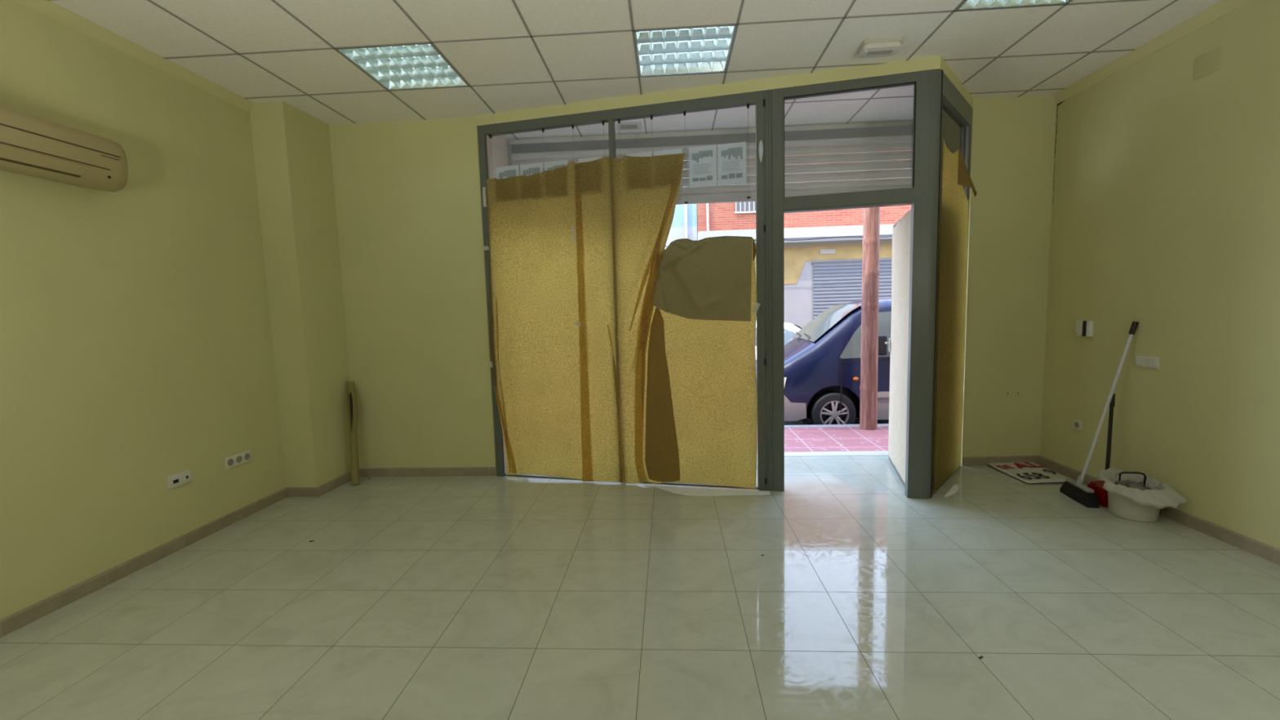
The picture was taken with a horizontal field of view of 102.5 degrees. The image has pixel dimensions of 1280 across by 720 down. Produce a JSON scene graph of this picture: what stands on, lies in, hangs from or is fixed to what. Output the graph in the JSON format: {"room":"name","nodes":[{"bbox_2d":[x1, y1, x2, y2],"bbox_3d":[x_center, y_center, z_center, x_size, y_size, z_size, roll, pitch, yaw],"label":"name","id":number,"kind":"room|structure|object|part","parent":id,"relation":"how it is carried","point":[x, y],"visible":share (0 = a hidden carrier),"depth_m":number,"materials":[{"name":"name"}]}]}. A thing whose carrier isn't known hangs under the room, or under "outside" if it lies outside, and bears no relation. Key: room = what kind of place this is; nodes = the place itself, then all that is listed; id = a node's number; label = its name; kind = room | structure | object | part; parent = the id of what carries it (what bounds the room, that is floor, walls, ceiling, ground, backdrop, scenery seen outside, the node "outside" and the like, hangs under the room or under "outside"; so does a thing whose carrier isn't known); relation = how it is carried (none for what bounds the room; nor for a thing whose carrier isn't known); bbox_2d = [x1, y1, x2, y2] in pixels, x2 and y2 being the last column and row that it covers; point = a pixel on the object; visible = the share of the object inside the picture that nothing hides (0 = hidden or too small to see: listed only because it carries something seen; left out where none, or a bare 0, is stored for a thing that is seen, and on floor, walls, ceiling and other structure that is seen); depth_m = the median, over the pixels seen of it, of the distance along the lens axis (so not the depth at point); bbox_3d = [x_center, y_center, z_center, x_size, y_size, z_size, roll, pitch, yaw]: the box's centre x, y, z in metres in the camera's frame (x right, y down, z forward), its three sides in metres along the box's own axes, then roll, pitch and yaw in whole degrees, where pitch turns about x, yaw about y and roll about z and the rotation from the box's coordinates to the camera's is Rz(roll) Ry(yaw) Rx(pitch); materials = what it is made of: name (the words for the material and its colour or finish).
{"room":"empty shop","nodes":[
{"label":"empty shop","id":0,"kind":"room"},
{"bbox_2d":[0,0,285,619],"bbox_3d":[-3.171,-0.201,0.418,0.200,3.300,8.515,-1,5,3],"label":"wall","id":1,"kind":"structure","parent":0,"point":[136,353],"depth_m":2.91,"materials":[{"name":"yellow paint"}]},
{"bbox_2d":[0,106,128,191],"bbox_3d":[-2.876,-0.998,2.305,0.204,0.274,0.972,-1,5,3],"label":"air conditioner","id":2,"kind":"object","parent":1,"relation":"attached to","point":[30,145],"visible":1,"depth_m":2.46,"materials":[{"name":"beige plastic"}]},
{"bbox_2d":[10,0,253,112],"bbox_3d":[-3.110,-1.500,-0.059,0.036,0.072,7.825,-1,5,3],"label":"trim","id":3,"kind":"structure","parent":1,"relation":"attached to","point":[48,9],"depth_m":2.96,"materials":[{"name":"beige paint"}]},
{"bbox_2d":[0,487,287,637],"bbox_3d":[-3.040,1.434,0.222,0.012,0.077,7.825,-1,5,3],"label":"baseboard","id":4,"kind":"structure","parent":1,"relation":"attached to","point":[15,621],"depth_m":2.88,"materials":[{"name":"tile"}]},
{"bbox_2d":[166,469,191,489],"bbox_3d":[-2.879,0.745,3.218,0.014,0.082,0.151,-1,5,3],"label":"outlet","id":5,"kind":"object","parent":1,"relation":"attached to","point":[184,477],"visible":1,"depth_m":3.21,"materials":[{"name":"white plastic"}]},
{"bbox_2d":[224,449,251,469],"bbox_3d":[-2.855,0.706,3.655,0.012,0.080,0.215,-1,5,3],"label":"wall socket","id":6,"kind":"object","parent":1,"relation":"attached to","point":[238,459],"visible":1,"depth_m":3.65,"materials":[{"name":"white plastic"}]},
{"bbox_2d":[249,101,351,487],"bbox_3d":[-2.712,-0.438,4.211,0.285,3.023,0.500,-1,5,3],"label":"wall","id":7,"kind":"structure","parent":0,"point":[292,151],"depth_m":4.04,"materials":[{"name":"yellow paint"}]},
{"bbox_2d":[286,487,317,497],"bbox_3d":[-2.698,1.053,4.098,0.260,0.077,0.011,-1,5,3],"label":"baseboard","id":8,"kind":"structure","parent":7,"relation":"attached to","point":[291,491],"depth_m":4.09,"materials":[{"name":"tile"}]},
{"bbox_2d":[316,471,351,497],"bbox_3d":[-2.536,1.026,4.333,0.012,0.077,0.501,-1,5,6],"label":"baseboard","id":9,"kind":"structure","parent":7,"relation":"attached to","point":[336,482],"depth_m":4.26,"materials":[{"name":"tile"}]},
{"bbox_2d":[328,116,496,469],"bbox_3d":[-2.038,-0.641,4.685,1.585,3.300,0.633,-1,5,3],"label":"wall","id":10,"kind":"structure","parent":0,"point":[408,202],"depth_m":4.39,"materials":[{"name":"yellow paint"}]},
{"bbox_2d":[359,466,496,476],"bbox_3d":[-1.887,0.988,4.536,1.260,0.077,0.012,-1,5,4],"label":"baseboard","id":11,"kind":"structure","parent":10,"relation":"attached to","point":[451,471],"depth_m":4.53,"materials":[{"name":"tile"}]},
{"bbox_2d":[485,134,509,178],"bbox_3d":[-1.251,-1.543,4.564,0.050,0.973,0.630,-1,5,3],"label":"wall","id":12,"kind":"structure","parent":10,"relation":"attached to","point":[498,151],"depth_m":4.45,"materials":[{"name":"beige paint"}]},
{"bbox_2d":[47,0,1222,139],"bbox_3d":[-0.012,-1.627,-0.010,6.420,0.005,9.606,-1,5,3],"label":"ceiling","id":13,"kind":"structure","parent":0,"point":[511,55],"depth_m":3.14,"materials":[{"name":"tile"}]},
{"bbox_2d":[336,43,469,90],"bbox_3d":[-1.522,-1.966,3.360,0.592,0.122,0.592,-1,5,3],"label":"light","id":14,"kind":"object","parent":13,"relation":"attached to","point":[413,66],"visible":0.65,"depth_m":3.36,"materials":[{"name":"white metal"}]},
{"bbox_2d":[615,121,641,130],"bbox_3d":[-0.098,-2.055,4.520,0.220,0.010,0.170,-1,5,3],"label":"ceiling vent","id":15,"kind":"object","parent":13,"relation":"in","point":[636,125],"visible":1,"depth_m":4.50,"materials":[{"name":"white plastic"}]},
{"bbox_2d":[619,124,637,128],"bbox_3d":[-0.098,-2.051,4.520,0.150,0.002,0.100,-1,5,3],"label":"grille","id":16,"kind":"object","parent":15,"relation":"attached to","point":[621,126],"depth_m":4.51,"materials":[{"name":"beige"}]},
{"bbox_2d":[634,24,736,76],"bbox_3d":[0.275,-2.006,3.255,0.592,0.122,0.592,-1,5,3],"label":"light","id":17,"kind":"object","parent":13,"relation":"attached to","point":[699,50],"visible":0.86,"depth_m":3.26,"materials":[{"name":"white metal"}]},
{"bbox_2d":[857,36,902,57],"bbox_3d":[1.502,-1.952,3.222,0.240,0.056,0.140,-1,5,4],"label":"emergency light","id":18,"kind":"object","parent":13,"relation":"attached to","point":[887,46],"visible":1,"depth_m":3.17,"materials":[{"name":"beige plastic"}]},
{"bbox_2d":[955,0,1071,10],"bbox_3d":[2.038,-1.988,2.554,0.592,0.122,0.592,-1,5,3],"label":"light","id":19,"kind":"object","parent":13,"relation":"attached to","point":[966,5],"visible":1,"depth_m":2.84,"materials":[{"name":"white metal"}]},
{"bbox_2d":[0,455,1279,719],"bbox_3d":[0.091,1.399,0.594,6.420,0.100,8.920,-1,5,3],"label":"floor","id":20,"kind":"structure","parent":0,"point":[441,597],"depth_m":2.38,"materials":[{"name":"tile"}]},
{"bbox_2d":[346,381,359,484],"bbox_3d":[-2.449,0.620,4.405,0.079,0.874,0.223,-4,6,-20],"label":"paper roll","id":21,"kind":"object","parent":20,"relation":"on","point":[352,397],"visible":1,"depth_m":4.37,"materials":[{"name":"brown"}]},
{"bbox_2d":[644,484,770,496],"bbox_3d":[0.491,1.011,3.931,0.980,0.008,0.170,0,6,14],"label":"plastic film","id":22,"kind":"object","parent":20,"relation":"on","point":[694,491],"visible":1,"depth_m":3.93,"materials":[{"name":"plastic"}]},
{"bbox_2d":[763,88,784,491],"bbox_3d":[0.999,-0.465,3.825,0.139,2.943,0.065,0,6,14],"label":"post","id":23,"kind":"object","parent":20,"relation":"on","point":[774,98],"visible":0.98,"depth_m":3.79,"materials":[{"name":"grey metal"}]},
{"bbox_2d":[756,450,888,457],"bbox_3d":[0.808,1.031,4.946,4.070,0.243,0.140,-1,5,3],"label":"threshold","id":24,"kind":"object","parent":20,"relation":"on","point":[878,452],"depth_m":4.87,"materials":[{"name":"grey stone"}]},
{"bbox_2d":[905,69,942,498],"bbox_3d":[1.982,-0.470,3.590,0.171,2.943,0.068,0,6,12],"label":"post","id":25,"kind":"object","parent":20,"relation":"on","point":[925,212],"visible":0.98,"depth_m":3.56,"materials":[{"name":"grey metal"}]},
{"bbox_2d":[884,217,905,487],"bbox_3d":[2.076,-0.091,4.119,0.099,2.067,0.912,0,6,17],"label":"door","id":26,"kind":"structure","parent":25,"relation":"attached to","point":[895,224],"depth_m":4.37,"materials":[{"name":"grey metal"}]},
{"bbox_3d":[2.198,-0.131,4.522,0.010,0.120,0.025,0,6,18],"label":"handle","id":27,"kind":"part","parent":26,"relation":"part of","materials":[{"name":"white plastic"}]},
{"bbox_2d":[888,208,911,483],"bbox_3d":[2.080,-0.113,4.132,0.009,2.025,0.840,0,6,18],"label":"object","id":28,"kind":"structure","parent":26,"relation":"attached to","point":[900,257],"depth_m":4.09,"materials":[{"name":"white"}]},
{"bbox_2d":[944,484,959,497],"bbox_3d":[2.330,0.972,3.823,0.050,0.004,0.340,4,7,43],"label":"plastic film","id":29,"kind":"object","parent":20,"relation":"on","point":[954,489],"visible":1,"depth_m":3.82,"materials":[{"name":"plastic"}]},
{"bbox_2d":[986,462,1076,483],"bbox_3d":[3.165,0.900,4.183,0.410,0.016,0.550,-1,5,1],"label":"sign","id":30,"kind":"object","parent":20,"relation":"on","point":[1027,472],"visible":0.98,"depth_m":4.14,"materials":[{"name":"white"}]},
{"bbox_2d":[1059,321,1138,508],"bbox_3d":[3.182,0.360,3.516,0.338,1.239,0.310,-1,6,11],"label":"broom","id":31,"kind":"object","parent":20,"relation":"on","point":[1074,490],"visible":1,"depth_m":3.52,"materials":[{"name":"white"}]},
{"bbox_2d":[1075,475,1084,484],"bbox_3d":[3.075,0.842,3.591,0.050,0.066,0.038,-5,6,-28],"label":"socket","id":32,"kind":"object","parent":31,"relation":"attached to","point":[1080,479],"depth_m":3.58,"materials":[{"name":"grey"}]},
{"bbox_3d":[3.187,0.341,3.519,0.282,1.042,0.023,-1,6,8],"label":"handle","id":33,"kind":"part","parent":31,"relation":"part of","materials":[{"name":"grey metal"}]},
{"bbox_2d":[1087,393,1115,506],"bbox_3d":[3.179,0.608,3.489,0.136,0.750,0.148,-1,5,3],"label":"dustpan","id":34,"kind":"object","parent":20,"relation":"on","point":[1101,494],"visible":0.66,"depth_m":3.51,"materials":[{"name":"red plastic"}]},
{"bbox_3d":[3.217,0.548,3.522,0.071,0.624,0.024,-6,7,-40],"label":"handle","id":35,"kind":"part","parent":34,"relation":"part of","materials":[{"name":"black plastic"}]},
{"bbox_2d":[1107,471,1161,522],"bbox_3d":[3.173,0.866,3.302,0.268,0.274,0.268,-1,5,3],"label":"bucket","id":36,"kind":"object","parent":20,"relation":"on","point":[1120,506],"visible":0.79,"depth_m":3.24,"materials":[{"name":"grey plastic"}]},
{"bbox_3d":[3.200,0.776,3.341,0.141,0.105,0.019,1,6,25],"label":"handle","id":37,"kind":"part","parent":36,"relation":"part of","materials":[{"name":"black plastic"}]},
{"bbox_2d":[1114,480,1151,490],"bbox_3d":[3.174,0.866,3.304,0.221,0.184,0.221,-1,5,3],"label":"rubbish","id":38,"kind":"object","parent":36,"relation":"in","point":[1127,483],"visible":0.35,"depth_m":3.28,"materials":[{"name":"grey plastic"}]},
{"bbox_2d":[1097,468,1187,508],"bbox_3d":[3.146,0.807,3.266,0.367,0.131,0.414,-1,5,3],"label":"bag","id":39,"kind":"object","parent":36,"relation":"in","point":[1158,497],"visible":0.91,"depth_m":3.19,"materials":[{"name":"white plastic"}]},
{"bbox_2d":[508,120,913,144],"bbox_3d":[0.739,-2.072,4.705,4.020,0.058,0.035,-1,5,3],"label":"trim","id":40,"kind":"structure","parent":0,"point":[898,122],"depth_m":4.70,"materials":[{"name":"white metal"}]},
{"bbox_2d":[525,141,903,159],"bbox_3d":[1.722,-2.559,4.726,21.000,7.500,0.220,-1,5,3],"label":"wall","id":41,"kind":"structure","parent":0,"point":[899,141],"depth_m":4.84,"materials":[{"name":"beige paint"}]},
{"bbox_2d":[507,139,608,175],"bbox_3d":[-0.750,-1.867,4.779,0.939,0.278,0.085,-1,5,3],"label":"roller shutter","id":42,"kind":"object","parent":41,"relation":"attached to","point":[517,153],"depth_m":4.74,"materials":[{"name":"grey metal"}]},
{"bbox_3d":[-1.173,-0.516,4.911,0.050,2.960,0.040,-1,5,3],"label":"guide rail","id":43,"kind":"part","parent":42,"relation":"part of","materials":[{"name":"silver metal"}]},
{"bbox_2d":[615,133,755,204],"bbox_3d":[0.417,-1.732,4.726,1.264,0.603,0.085,-1,5,3],"label":"roller shutter","id":44,"kind":"object","parent":41,"relation":"attached to","point":[740,193],"depth_m":4.68,"materials":[{"name":"grey metal"}]},
{"bbox_2d":[784,124,912,196],"bbox_3d":[1.864,-1.780,4.640,1.115,0.571,0.085,-1,5,3],"label":"roller shutter","id":45,"kind":"object","parent":41,"relation":"attached to","point":[856,157],"depth_m":4.61,"materials":[{"name":"grey metal"}]},
{"bbox_2d":[475,55,973,125],"bbox_3d":[0.653,-2.115,3.883,4.025,0.350,0.840,-1,5,3],"label":"lintel","id":46,"kind":"object","parent":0,"point":[934,62],"visible":0.2,"depth_m":3.74,"materials":[{"name":"yellow paint"}]},
{"bbox_2d":[476,90,766,490],"bbox_3d":[-0.173,-0.458,4.103,2.287,2.943,0.074,0,6,14],"label":"window","id":47,"kind":"structure","parent":46,"relation":"attached to","point":[753,98],"depth_m":3.92,"materials":[{"name":"grey metal"}]},
{"bbox_2d":[482,186,486,206],"bbox_3d":[-1.279,-1.343,4.231,0.035,0.161,0.006,0,6,13],"label":"tape strip","id":48,"kind":"object","parent":47,"relation":"attached to","point":[484,197],"visible":1,"depth_m":4.23,"materials":[{"name":"beige plastic"}]},
{"bbox_2d":[482,245,488,250],"bbox_3d":[-1.279,-0.929,4.267,0.055,0.035,0.006,0,6,14],"label":"tape strip","id":49,"kind":"object","parent":47,"relation":"attached to","point":[484,247],"visible":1,"depth_m":4.27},
{"bbox_2d":[488,360,493,367],"bbox_3d":[-1.268,0.036,4.361,0.045,0.054,0.006,0,6,14],"label":"tape strip","id":50,"kind":"object","parent":47,"relation":"attached to","point":[490,363],"visible":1,"depth_m":4.36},
{"bbox_2d":[488,134,493,177],"bbox_3d":[-1.218,-1.550,4.244,0.026,0.598,0.017,0,6,14],"label":"cable","id":51,"kind":"object","parent":47,"relation":"attached to","point":[489,135],"visible":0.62,"depth_m":4.22,"materials":[{"name":"silver metal"}]},
{"bbox_2d":[496,164,519,179],"bbox_3d":[-1.081,-1.438,4.216,0.203,0.297,0.002,0,6,14],"label":"poster","id":52,"kind":"object","parent":47,"relation":"attached to","point":[502,172],"visible":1,"depth_m":4.21,"materials":[{"name":"white paper"}]},
{"bbox_2d":[498,169,515,178],"bbox_3d":[-1.083,-1.442,4.215,0.152,0.217,0.002,0,6,14],"label":"print","id":53,"kind":"object","parent":52,"relation":"attached to","point":[508,173],"depth_m":4.21},
{"bbox_2d":[520,162,542,176],"bbox_3d":[-0.876,-1.439,4.167,0.198,0.297,0.002,0,6,14],"label":"poster","id":54,"kind":"object","parent":47,"relation":"attached to","point":[526,170],"visible":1,"depth_m":4.16,"materials":[{"name":"white paper"}]},
{"bbox_2d":[522,167,539,176],"bbox_3d":[-0.877,-1.444,4.166,0.148,0.217,0.001,0,6,14],"label":"print","id":55,"kind":"object","parent":54,"relation":"attached to","point":[537,171],"depth_m":4.16},
{"bbox_2d":[486,161,582,479],"bbox_3d":[-0.848,-0.275,4.226,0.879,2.576,0.046,0,6,14],"label":"paper sheet","id":56,"kind":"object","parent":47,"relation":"attached to","point":[533,282],"visible":1,"depth_m":4.24,"materials":[{"name":"yellow paper"}]},
{"bbox_2d":[544,160,568,170],"bbox_3d":[-0.667,-1.440,4.116,0.202,0.297,0.002,0,6,14],"label":"poster","id":57,"kind":"object","parent":47,"relation":"attached to","point":[548,166],"visible":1,"depth_m":4.11,"materials":[{"name":"white paper"}]},
{"bbox_2d":[546,164,564,170],"bbox_3d":[-0.668,-1.445,4.115,0.151,0.217,0.001,0,6,14],"label":"print","id":58,"kind":"object","parent":57,"relation":"attached to","point":[559,166],"depth_m":4.11},
{"bbox_2d":[577,156,602,163],"bbox_3d":[-0.386,-1.441,4.049,0.200,0.297,0.002,0,6,14],"label":"poster","id":59,"kind":"object","parent":47,"relation":"attached to","point":[588,159],"visible":0.02,"depth_m":4.04,"materials":[{"name":"white paper"}]},
{"bbox_2d":[617,119,620,155],"bbox_3d":[-0.153,-1.555,3.987,0.026,0.598,0.017,0,6,14],"label":"cable","id":60,"kind":"object","parent":47,"relation":"attached to","point":[619,120],"visible":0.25,"depth_m":3.96,"materials":[{"name":"silver metal"}]},
{"bbox_2d":[571,152,684,484],"bbox_3d":[-0.081,-0.276,4.013,0.908,2.588,0.076,0,6,14],"label":"paper sheet","id":61,"kind":"object","parent":47,"relation":"attached to","point":[625,206],"depth_m":4.05,"materials":[{"name":"yellow paper"}]},
{"bbox_3d":[-0.522,-0.995,4.055,0.032,0.131,0.006,0,6,13],"label":"tape strip","id":62,"kind":"part","parent":61,"relation":"part of","materials":[{"name":"yellow plastic"}]},
{"bbox_3d":[-0.496,-0.289,4.121,0.050,0.035,0.006,0,6,13],"label":"tape strip","id":63,"kind":"part","parent":61,"relation":"part of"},
{"bbox_2d":[626,151,652,156],"bbox_3d":[-0.004,-1.443,3.957,0.204,0.297,0.002,0,6,14],"label":"poster","id":64,"kind":"object","parent":47,"relation":"attached to","point":[643,153],"visible":0.06,"depth_m":3.94,"materials":[{"name":"white paper"}]},
{"bbox_2d":[650,115,653,155],"bbox_3d":[0.096,-1.556,3.928,0.026,0.598,0.017,0,6,14],"label":"cable","id":65,"kind":"object","parent":47,"relation":"attached to","point":[651,116],"visible":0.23,"depth_m":3.90,"materials":[{"name":"silver metal"}]},
{"bbox_2d":[653,148,682,189],"bbox_3d":[0.214,-1.444,3.905,0.217,0.297,0.002,0,6,14],"label":"poster","id":66,"kind":"object","parent":47,"relation":"attached to","point":[675,151],"visible":0.14,"depth_m":3.89,"materials":[{"name":"white paper"}]},
{"bbox_3d":[0.363,-0.431,3.992,1.074,2.864,0.007,0,6,13],"label":"glass pane","id":67,"kind":"part","parent":47,"relation":"part of","materials":[{"name":"clear glass"}]},
{"bbox_2d":[683,111,688,204],"bbox_3d":[0.343,-1.522,3.872,0.026,0.670,0.017,0,6,13],"label":"cable","id":68,"kind":"object","parent":47,"relation":"attached to","point":[684,112],"visible":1,"depth_m":3.87,"materials":[{"name":"silver metal"}]},
{"bbox_2d":[643,235,760,488],"bbox_3d":[0.412,0.043,3.930,0.996,1.921,0.094,0,6,14],"label":"paper sheet","id":69,"kind":"object","parent":47,"relation":"attached to","point":[700,408],"depth_m":3.95,"materials":[{"name":"yellow paper"}]},
{"bbox_3d":[0.858,-0.386,3.791,0.062,0.083,0.006,0,6,14],"label":"tape strip","id":70,"kind":"part","parent":69,"relation":"part of","materials":[{"name":"beige plastic"}]},
{"bbox_2d":[688,144,716,188],"bbox_3d":[0.468,-1.445,3.843,0.203,0.297,0.002,0,6,14],"label":"poster","id":71,"kind":"object","parent":47,"relation":"attached to","point":[702,159],"visible":1,"depth_m":3.84,"materials":[{"name":"white paper"}]},
{"bbox_2d":[692,150,712,182],"bbox_3d":[0.467,-1.450,3.842,0.152,0.217,0.001,0,6,13],"label":"print","id":72,"kind":"object","parent":71,"relation":"attached to","point":[700,155],"depth_m":3.84},
{"bbox_2d":[717,142,746,186],"bbox_3d":[0.679,-1.446,3.792,0.206,0.297,0.002,0,6,14],"label":"poster","id":73,"kind":"object","parent":47,"relation":"attached to","point":[731,157],"visible":1,"depth_m":3.79,"materials":[{"name":"white paper"}]},
{"bbox_2d":[720,146,742,179],"bbox_3d":[0.678,-1.451,3.792,0.154,0.217,0.001,0,6,13],"label":"print","id":74,"kind":"object","parent":73,"relation":"attached to","point":[735,152],"depth_m":3.79},
{"bbox_2d":[746,103,750,198],"bbox_3d":[0.794,-1.525,3.763,0.026,0.667,0.017,0,6,13],"label":"cable","id":75,"kind":"object","parent":47,"relation":"attached to","point":[748,104],"visible":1,"depth_m":3.74,"materials":[{"name":"silver metal"}]},
{"bbox_2d":[758,140,763,162],"bbox_3d":[0.871,-1.503,3.699,0.030,0.150,0.014,1,6,25],"label":"tape strip","id":76,"kind":"object","parent":47,"relation":"attached to","point":[761,147],"visible":1,"depth_m":3.69,"materials":[{"name":"white paper"}]},
{"bbox_2d":[783,71,925,213],"bbox_3d":[1.489,-1.504,3.599,0.930,0.859,0.069,0,6,14],"label":"window","id":77,"kind":"structure","parent":46,"relation":"attached to","point":[904,196],"depth_m":3.58,"materials":[{"name":"grey metal"}]},
{"bbox_3d":[1.456,-1.526,3.618,0.857,0.693,0.006,0,6,14],"label":"glass pane","id":78,"kind":"part","parent":77,"relation":"part of","materials":[{"name":"clear glass"}]},
{"bbox_2d":[960,95,1056,466],"bbox_3d":[3.061,-0.763,4.469,0.667,3.300,0.468,-1,5,3],"label":"wall","id":79,"kind":"structure","parent":0,"point":[1013,138],"depth_m":4.25,"materials":[{"name":"yellow paint"}]},
{"bbox_2d":[931,71,972,496],"bbox_3d":[2.365,-0.514,3.943,0.060,2.943,0.955,4,7,43],"label":"window","id":80,"kind":"structure","parent":79,"relation":"in","point":[957,113],"depth_m":3.84,"materials":[{"name":"grey metal"}]},
{"bbox_2d":[933,139,976,493],"bbox_3d":[2.420,-0.313,3.887,0.097,2.510,0.867,4,7,43],"label":"paper sheet","id":81,"kind":"object","parent":80,"relation":"attached to","point":[955,174],"visible":1,"depth_m":3.86,"materials":[{"name":"yellow paper"}]},
{"bbox_2d":[963,455,1039,466],"bbox_3d":[3.094,0.862,4.396,0.645,0.077,0.012,-1,5,1],"label":"baseboard","id":82,"kind":"structure","parent":79,"relation":"attached to","point":[979,460],"depth_m":4.39,"materials":[{"name":"tile"}]},
{"bbox_2d":[1040,0,1279,549],"bbox_3d":[3.243,-0.357,0.173,0.201,3.300,8.775,-1,5,3],"label":"wall","id":83,"kind":"structure","parent":0,"point":[1166,204],"depth_m":3.16,"materials":[{"name":"yellow paint"}]},
{"bbox_2d":[1072,418,1082,431],"bbox_3d":[3.378,0.500,3.972,0.012,0.078,0.085,-1,5,3],"label":"wall socket","id":84,"kind":"object","parent":83,"relation":"attached to","point":[1077,424],"visible":1,"depth_m":3.96,"materials":[{"name":"white plastic"}]},
{"bbox_2d":[1075,320,1093,336],"bbox_3d":[3.345,-0.238,3.869,0.033,0.117,0.130,-1,5,3],"label":"thermostat","id":85,"kind":"object","parent":83,"relation":"attached to","point":[1083,328],"visible":1,"depth_m":3.85,"materials":[{"name":"white plastic"}]},
{"bbox_2d":[1134,355,1159,368],"bbox_3d":[3.332,0.013,3.380,0.014,0.077,0.163,-1,5,3],"label":"light switch","id":86,"kind":"object","parent":83,"relation":"attached to","point":[1147,362],"visible":1,"depth_m":3.37,"materials":[{"name":"white plastic"}]},
{"bbox_2d":[1052,0,1253,104],"bbox_3d":[3.080,-1.671,-0.097,0.036,0.072,8.475,-1,5,3],"label":"trim","id":87,"kind":"structure","parent":83,"relation":"attached to","point":[1224,7],"depth_m":3.26,"materials":[{"name":"beige paint"}]},
{"bbox_2d":[1039,455,1279,564],"bbox_3d":[3.174,1.263,0.183,0.012,0.077,8.475,-1,5,3],"label":"baseboard","id":88,"kind":"structure","parent":83,"relation":"attached to","point":[1271,553],"depth_m":3.02,"materials":[{"name":"tile"}]},
{"bbox_2d":[1193,45,1222,79],"bbox_3d":[3.273,-1.711,2.966,0.006,0.124,0.148,-1,5,3],"label":"cover","id":89,"kind":"object","parent":83,"relation":"attached to","point":[1207,63],"visible":1,"depth_m":2.96,"materials":[{"name":"beige plastic"}]},
{"label":"outside","id":90,"kind":"structure","parent":0,"visible":0},
{"bbox_3d":[2.823,0.493,13.826,32.000,0.370,1.300,-1,5,3],"label":"sidewalk","id":91,"kind":"object","parent":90,"visible":0},
{"bbox_2d":[519,160,697,249],"bbox_3d":[-5.773,-2.433,15.050,14.830,6.100,1.262,-1,5,3],"label":"building","id":92,"kind":"structure","parent":91,"relation":"on","point":[684,224],"depth_m":14.13,"materials":[{"name":"blue paint"}]},
{"bbox_2d":[697,150,911,328],"bbox_3d":[9.199,-2.737,14.103,15.160,6.050,1.412,-1,5,3],"label":"building","id":93,"kind":"structure","parent":91,"relation":"on","point":[823,250],"depth_m":14.00,"materials":[{"name":"brick"}]},
{"bbox_2d":[813,261,891,319],"bbox_3d":[6.291,-1.248,14.094,3.030,2.850,0.028,-1,5,3],"label":"shutter","id":94,"kind":"object","parent":93,"relation":"hanging from","point":[834,282],"depth_m":14.05,"materials":[{"name":"grey metal"}]},
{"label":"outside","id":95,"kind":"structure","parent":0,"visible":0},
{"bbox_2d":[756,423,888,428],"bbox_3d":[2.442,1.036,7.103,32.000,0.252,0.150,-1,5,3],"label":"kerb","id":96,"kind":"object","parent":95,"point":[878,424],"visible":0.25,"depth_m":7.08,"materials":[{"name":"concrete"}]},
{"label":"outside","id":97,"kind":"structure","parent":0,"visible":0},
{"bbox_2d":[756,415,888,425],"bbox_3d":[2.620,0.932,10.193,32.000,0.200,6.030,-1,5,3],"label":"road","id":98,"kind":"structure","parent":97,"point":[786,423],"depth_m":8.26,"materials":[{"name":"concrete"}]},
{"bbox_2d":[755,320,801,359],"bbox_3d":[1.940,-0.233,11.944,4.190,1.822,1.740,-1,5,3],"label":"car","id":99,"kind":"object","parent":98,"relation":"on","point":[789,329],"visible":0.06,"depth_m":11.15,"materials":[{"name":"white paint"}]},
{"bbox_2d":[755,297,891,425],"bbox_3d":[4.025,0.036,8.002,4.620,2.042,1.966,-1,5,3],"label":"van","id":100,"kind":"object","parent":98,"relation":"on","point":[822,360],"visible":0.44,"depth_m":7.35,"materials":[{"name":"blue paint"}]},
{"bbox_2d":[878,334,887,355],"bbox_3d":[3.310,-0.215,7.169,0.180,0.280,0.280,-1,5,3],"label":"mirror","id":101,"kind":"object","parent":100,"relation":"attached to","point":[882,348],"depth_m":7.03,"materials":[{"name":"black plastic"}]},
{"bbox_3d":[4.112,0.526,7.249,1.820,0.025,0.025,-1,5,3],"label":"moulding","id":102,"kind":"part","parent":100,"relation":"part of","materials":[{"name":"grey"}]},
{"bbox_3d":[4.116,0.630,7.267,1.860,0.415,0.006,-1,5,3],"label":"panel","id":103,"kind":"part","parent":100,"relation":"part of","materials":[{"name":"grey paint"}]},
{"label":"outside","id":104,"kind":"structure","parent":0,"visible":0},
{"bbox_2d":[756,426,888,452],"bbox_3d":[2.379,1.120,5.988,32.000,0.200,2.090,-1,5,3],"label":"sidewalk","id":105,"kind":"structure","parent":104,"point":[821,438],"depth_m":6.35,"materials":[{"name":"pink tile"}]},
{"bbox_2d":[859,151,879,430],"bbox_3d":[2.956,-2.567,6.546,0.224,7.000,0.222,-1,5,3],"label":"wooden pole","id":106,"kind":"object","parent":105,"relation":"on","point":[871,215],"visible":0.58,"depth_m":6.67,"materials":[{"name":"brown wood"}]}
]}

